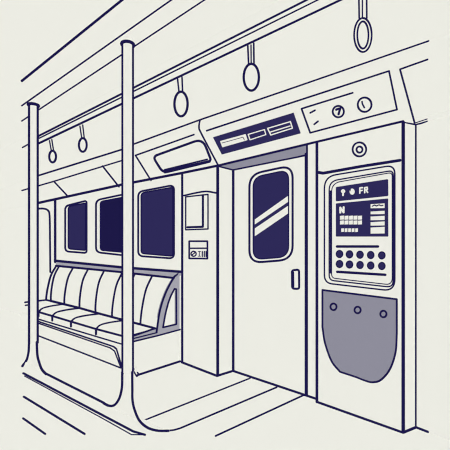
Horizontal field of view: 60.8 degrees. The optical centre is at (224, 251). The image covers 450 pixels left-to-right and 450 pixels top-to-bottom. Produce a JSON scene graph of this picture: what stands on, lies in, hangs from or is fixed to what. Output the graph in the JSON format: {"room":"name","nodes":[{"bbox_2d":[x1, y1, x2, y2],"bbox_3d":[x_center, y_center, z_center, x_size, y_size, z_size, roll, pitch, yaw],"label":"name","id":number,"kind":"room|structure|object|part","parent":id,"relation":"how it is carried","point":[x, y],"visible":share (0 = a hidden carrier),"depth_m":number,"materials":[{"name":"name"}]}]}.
{"room":"train carriage","nodes":[
{"label":"train carriage","id":0,"kind":"room"},
{"bbox_2d":[0,174,182,361],"bbox_3d":[-3.702,0.120,7.108,8.911,2.120,0.085,0,0,43],"label":"wall","id":1,"kind":"structure","parent":0,"point":[14,221],"depth_m":6.04,"materials":[{"name":"beige ceramic"}]},
{"bbox_2d":[39,208,50,273],"bbox_3d":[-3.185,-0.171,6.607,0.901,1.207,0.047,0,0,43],"label":"door","id":2,"kind":"structure","parent":1,"relation":"in","point":[44,213],"depth_m":6.49,"materials":[{"name":"beige ceramic"}]},
{"bbox_2d":[64,200,87,253],"bbox_3d":[-2.220,-0.359,5.701,0.712,0.770,0.038,0,0,43],"label":"window","id":3,"kind":"structure","parent":1,"relation":"in","point":[75,214],"depth_m":5.69,"materials":[{"name":"blue glass"}]},
{"bbox_3d":[-2.192,-0.363,5.670,0.568,0.694,0.023,0,0,43],"label":"pane","id":4,"kind":"part","parent":3,"relation":"part of","materials":[{"name":"blue glass"}]},
{"bbox_2d":[95,194,120,255],"bbox_3d":[-1.473,-0.341,5.011,0.859,0.793,0.036,0,0,43],"label":"window","id":5,"kind":"structure","parent":1,"relation":"in","point":[107,209],"depth_m":5.08,"materials":[{"name":"blue glass"}]},
{"bbox_2d":[137,185,174,258],"bbox_3d":[-0.795,-0.329,4.386,0.694,0.814,0.035,0,0,43],"label":"window","id":6,"kind":"structure","parent":1,"relation":"in","point":[155,206],"depth_m":4.37,"materials":[{"name":"blue glass"}]},
{"bbox_2d":[0,0,278,149],"bbox_3d":[-3.389,-1.582,2.964,15.000,0.117,4.150,0,0,43],"label":"ceiling","id":7,"kind":"structure","parent":0,"point":[62,56],"depth_m":2.82,"materials":[{"name":"beige ceramic"}]},
{"bbox_2d":[22,0,353,150],"bbox_3d":[-0.545,-1.326,3.031,5.522,0.112,0.070,0,0,43],"label":"handrail","id":8,"kind":"object","parent":7,"relation":"hanging from","point":[304,11],"visible":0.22,"depth_m":2.57,"materials":[{"name":"beige metal"}]},
{"bbox_2d":[48,139,56,162],"bbox_3d":[-1.918,-1.122,4.275,0.101,0.276,0.037,0,0,0],"label":"strap","id":9,"kind":"object","parent":8,"relation":"hanging from","point":[51,140],"visible":1,"depth_m":4.26,"materials":[{"name":"beige plastic"}]},
{"bbox_2d":[78,124,87,152],"bbox_3d":[-1.407,-1.123,3.802,0.100,0.286,0.034,0,0,0],"label":"strap","id":10,"kind":"object","parent":8,"relation":"hanging from","point":[82,134],"visible":1,"depth_m":3.79,"materials":[{"name":"beige plastic"}]},
{"bbox_2d":[173,76,188,116],"bbox_3d":[-0.320,-1.129,2.795,0.114,0.303,0.029,0,0,0],"label":"strap","id":11,"kind":"object","parent":8,"relation":"hanging from","point":[180,80],"visible":1,"depth_m":2.79,"materials":[{"name":"beige plastic"}]},
{"bbox_2d":[242,43,259,91],"bbox_3d":[0.161,-1.132,2.350,0.108,0.306,0.025,0,0,0],"label":"strap","id":12,"kind":"object","parent":8,"relation":"hanging from","point":[250,48],"visible":1,"depth_m":2.34,"materials":[{"name":"beige plastic"}]},
{"bbox_2d":[353,0,372,52],"bbox_3d":[0.674,-1.124,1.882,0.095,0.302,0.023,0,0,0],"label":"strap","id":13,"kind":"object","parent":8,"relation":"hanging from","point":[362,4],"visible":1,"depth_m":1.87,"materials":[{"name":"beige plastic"}]},
{"bbox_2d":[0,0,449,188],"bbox_3d":[-1.802,-1.395,4.680,15.000,0.449,0.524,0,0,43],"label":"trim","id":14,"kind":"structure","parent":7,"relation":"attached to","point":[321,46],"depth_m":2.81,"materials":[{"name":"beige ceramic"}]},
{"bbox_2d":[183,165,219,376],"bbox_3d":[-0.246,0.163,3.867,0.068,2.034,0.631,0,0,-40],"label":"wall","id":15,"kind":"structure","parent":0,"point":[198,274],"depth_m":3.84,"materials":[{"name":"beige ceramic"}]},
{"bbox_2d":[185,194,209,230],"bbox_3d":[-0.278,-0.395,3.836,0.067,0.364,0.400,0,0,-41],"label":"upper cabinet","id":16,"kind":"object","parent":15,"relation":"attached to","point":[197,207],"visible":1,"depth_m":3.81,"materials":[{"name":"beige metal"}]},
{"bbox_3d":[-0.304,-0.395,3.836,0.027,0.323,0.301,0,0,-41],"label":"door","id":17,"kind":"part","parent":16,"relation":"part of","materials":[{"name":"beige ceramic"}]},
{"bbox_2d":[188,240,207,259],"bbox_3d":[-0.270,-0.023,3.860,0.025,0.197,0.327,0,0,-41],"label":"notice","id":18,"kind":"object","parent":15,"relation":"attached to","point":[197,249],"visible":1,"depth_m":3.87,"materials":[{"name":"beige paper"}]},
{"bbox_2d":[0,34,449,210],"bbox_3d":[-1.585,-1.023,4.914,15.000,0.442,0.284,0,0,43],"label":"overhead panel","id":19,"kind":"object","parent":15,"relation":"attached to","point":[412,82],"depth_m":2.86,"materials":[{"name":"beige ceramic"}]},
{"bbox_2d":[153,140,211,172],"bbox_3d":[-0.449,-0.949,3.866,0.807,0.219,0.145,0,0,43],"label":"hatch","id":20,"kind":"object","parent":19,"relation":"attached to","point":[194,153],"visible":1,"depth_m":3.84,"materials":[{"name":"beige ceramic"}]},
{"bbox_2d":[215,167,234,373],"bbox_3d":[0.001,0.180,3.731,0.220,2.015,0.058,0,0,-45],"label":"trim","id":21,"kind":"structure","parent":15,"relation":"attached to","point":[227,177],"depth_m":3.74,"materials":[{"name":"beige ceramic"}]},
{"bbox_2d":[213,113,300,153],"bbox_3d":[0.239,-0.977,3.228,0.866,0.162,0.102,0,0,43],"label":"destination display","id":22,"kind":"object","parent":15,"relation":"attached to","point":[284,126],"visible":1,"depth_m":3.18,"materials":[{"name":"blue glass"}]},
{"bbox_2d":[219,146,305,170],"bbox_3d":[0.347,-0.826,3.395,0.971,0.082,0.240,0,0,43],"label":"trim","id":23,"kind":"structure","parent":15,"relation":"attached to","point":[298,152],"depth_m":3.35,"materials":[{"name":"grey metal"}]},
{"bbox_2d":[235,157,304,393],"bbox_3d":[0.373,0.169,3.484,0.082,2.023,0.871,0,0,-42],"label":"door","id":24,"kind":"structure","parent":15,"relation":"in","point":[269,198],"depth_m":3.44,"materials":[{"name":"beige metal"}]},
{"bbox_3d":[0.404,-0.319,3.426,0.017,0.774,0.426,0,0,-42],"label":"pane","id":25,"kind":"part","parent":24,"relation":"part of","materials":[{"name":"blue glass"}]},
{"bbox_3d":[0.597,0.228,3.210,0.042,0.178,0.093,0,0,-42],"label":"handle","id":26,"kind":"part","parent":24,"relation":"part of","materials":[{"name":"beige ceramic"}]},
{"bbox_2d":[332,105,344,117],"bbox_3d":[0.797,-0.984,2.692,0.095,0.083,0.064,0,0,43],"label":"dial","id":27,"kind":"object","parent":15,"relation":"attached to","point":[338,111],"visible":1,"depth_m":2.68,"materials":[{"name":"beige ceramic"}]},
{"bbox_2d":[357,97,371,112],"bbox_3d":[0.935,-0.983,2.565,0.104,0.096,0.072,0,0,43],"label":"dial","id":28,"kind":"object","parent":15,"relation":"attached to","point":[364,104],"visible":1,"depth_m":2.56,"materials":[{"name":"beige ceramic"}]},
{"bbox_2d":[0,309,449,449],"bbox_3d":[-2.828,1.220,3.569,15.000,0.120,5.800,0,0,43],"label":"floor","id":29,"kind":"structure","parent":0,"point":[63,408],"depth_m":2.84,"materials":[{"name":"beige ceramic"}]},
{"bbox_2d":[21,100,46,374],"bbox_3d":[-1.905,-0.179,3.876,0.572,2.722,0.130,0,0,35],"label":"pole","id":30,"kind":"object","parent":29,"relation":"on","point":[32,361],"visible":1,"depth_m":3.90,"materials":[{"name":"beige metal"}]},
{"bbox_2d":[21,260,182,376],"bbox_3d":[-1.776,0.654,4.883,3.109,1.069,0.704,0,0,43],"label":"bench","id":31,"kind":"object","parent":29,"relation":"on","point":[80,309],"visible":0.89,"depth_m":4.37,"materials":[{"name":"beige ceramic"}]},
{"bbox_3d":[-2.767,0.734,5.591,0.074,0.075,0.320,0,0,43],"label":"armrest","id":32,"kind":"part","parent":31,"relation":"part of","materials":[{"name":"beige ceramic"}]},
{"bbox_2d":[39,301,55,308],"bbox_3d":[-2.606,0.785,5.441,0.631,0.143,0.312,0,0,43],"label":"seat cushion","id":33,"kind":"object","parent":31,"relation":"on","point":[42,304],"depth_m":5.45,"materials":[{"name":"beige ceramic"}]},
{"bbox_2d":[39,304,72,319],"bbox_3d":[-2.260,0.791,5.108,0.721,0.152,0.340,0,0,43],"label":"seat cushion","id":34,"kind":"object","parent":31,"relation":"on","point":[49,312],"depth_m":5.06,"materials":[{"name":"beige ceramic"}]},
{"bbox_2d":[50,267,71,304],"bbox_3d":[-2.356,0.481,5.635,0.762,0.540,0.373,0,0,43],"label":"cushion","id":35,"kind":"object","parent":31,"relation":"on","point":[60,277],"depth_m":5.56,"materials":[{"name":"beige ceramic"}]},
{"bbox_2d":[51,308,93,325],"bbox_3d":[-1.903,0.793,4.778,0.762,0.158,0.339,0,0,43],"label":"seat cushion","id":36,"kind":"object","parent":31,"relation":"on","point":[66,316],"depth_m":4.74,"materials":[{"name":"beige ceramic"}]},
{"bbox_2d":[63,268,85,307],"bbox_3d":[-2.023,0.489,5.329,0.731,0.539,0.372,0,0,43],"label":"cushion","id":37,"kind":"object","parent":31,"relation":"on","point":[74,283],"depth_m":5.27,"materials":[{"name":"beige ceramic"}]},
{"bbox_2d":[78,270,102,312],"bbox_3d":[-1.708,0.501,5.038,0.692,0.547,0.371,0,0,43],"label":"cushion","id":38,"kind":"object","parent":31,"relation":"on","point":[90,286],"depth_m":4.97,"materials":[{"name":"beige ceramic"}]},
{"bbox_2d":[70,313,116,333],"bbox_3d":[-1.518,0.805,4.421,0.736,0.146,0.337,0,0,43],"label":"seat cushion","id":39,"kind":"object","parent":31,"relation":"on","point":[86,323],"depth_m":4.39,"materials":[{"name":"beige ceramic"}]},
{"bbox_2d":[94,271,120,317],"bbox_3d":[-1.414,0.510,4.766,0.639,0.549,0.370,0,0,43],"label":"cushion","id":40,"kind":"object","parent":31,"relation":"on","point":[107,287],"depth_m":4.70,"materials":[{"name":"beige ceramic"}]},
{"bbox_2d":[111,274,120,319],"bbox_3d":[-1.165,0.519,4.536,0.459,0.545,0.370,0,0,43],"label":"cushion","id":41,"kind":"object","parent":31,"relation":"on","point":[116,288],"depth_m":4.52,"materials":[{"name":"beige ceramic"}]},
{"bbox_3d":[-1.601,0.213,5.077,3.103,0.187,0.090,0,0,43],"label":"rail","id":42,"kind":"part","parent":31,"relation":"part of","materials":[{"name":"grey plastic"}]},
{"bbox_2d":[95,320,152,340],"bbox_3d":[-1.082,0.819,4.018,0.754,0.132,0.335,0,0,43],"label":"seat cushion","id":43,"kind":"object","parent":31,"relation":"on","point":[110,330],"depth_m":3.96,"materials":[{"name":"beige ceramic"}]},
{"bbox_2d":[134,275,149,324],"bbox_3d":[-0.951,0.527,4.339,0.501,0.542,0.369,0,0,43],"label":"cushion","id":44,"kind":"object","parent":31,"relation":"on","point":[141,282],"depth_m":4.22,"materials":[{"name":"beige ceramic"}]},
{"bbox_2d":[139,276,174,328],"bbox_3d":[-0.732,0.534,4.137,0.408,0.545,0.369,0,0,43],"label":"cushion","id":45,"kind":"object","parent":31,"relation":"on","point":[155,298],"depth_m":4.05,"materials":[{"name":"beige ceramic"}]},
{"bbox_3d":[-0.591,0.509,4.017,0.055,0.619,0.354,0,0,43],"label":"frame","id":46,"kind":"part","parent":31,"relation":"part of","materials":[{"name":"grey plastic"}]},
{"bbox_2d":[102,36,169,431],"bbox_3d":[-0.648,-0.181,2.705,0.809,2.718,0.108,0,0,43],"label":"pole","id":47,"kind":"object","parent":29,"relation":"on","point":[125,404],"visible":1,"depth_m":2.73,"materials":[{"name":"beige metal"}]},
{"bbox_2d":[305,144,314,396],"bbox_3d":[0.712,0.139,3.128,0.108,2.087,0.083,0,0,43],"label":"trim","id":48,"kind":"structure","parent":29,"relation":"on","point":[310,149],"depth_m":3.12,"materials":[{"name":"beige ceramic"}]},
{"bbox_2d":[315,121,416,432],"bbox_3d":[0.992,0.161,2.786,0.169,2.049,0.709,0,0,-41],"label":"tall cabinet","id":49,"kind":"object","parent":29,"relation":"on","point":[366,182],"visible":1,"depth_m":2.69,"materials":[{"name":"beige metal"}]},
{"bbox_2d":[416,115,449,439],"bbox_3d":[2.673,0.009,1.287,3.823,2.342,0.117,0,0,43],"label":"wall","id":50,"kind":"structure","parent":0,"point":[433,136],"depth_m":2.48,"materials":[{"name":"beige ceramic"}]},
{"bbox_2d":[405,110,449,123],"bbox_3d":[2.607,-0.900,1.254,3.875,0.105,0.162,0,0,43],"label":"trim","id":51,"kind":"structure","parent":50,"relation":"attached to","point":[445,113],"depth_m":2.44,"materials":[{"name":"beige ceramic"}]}
]}

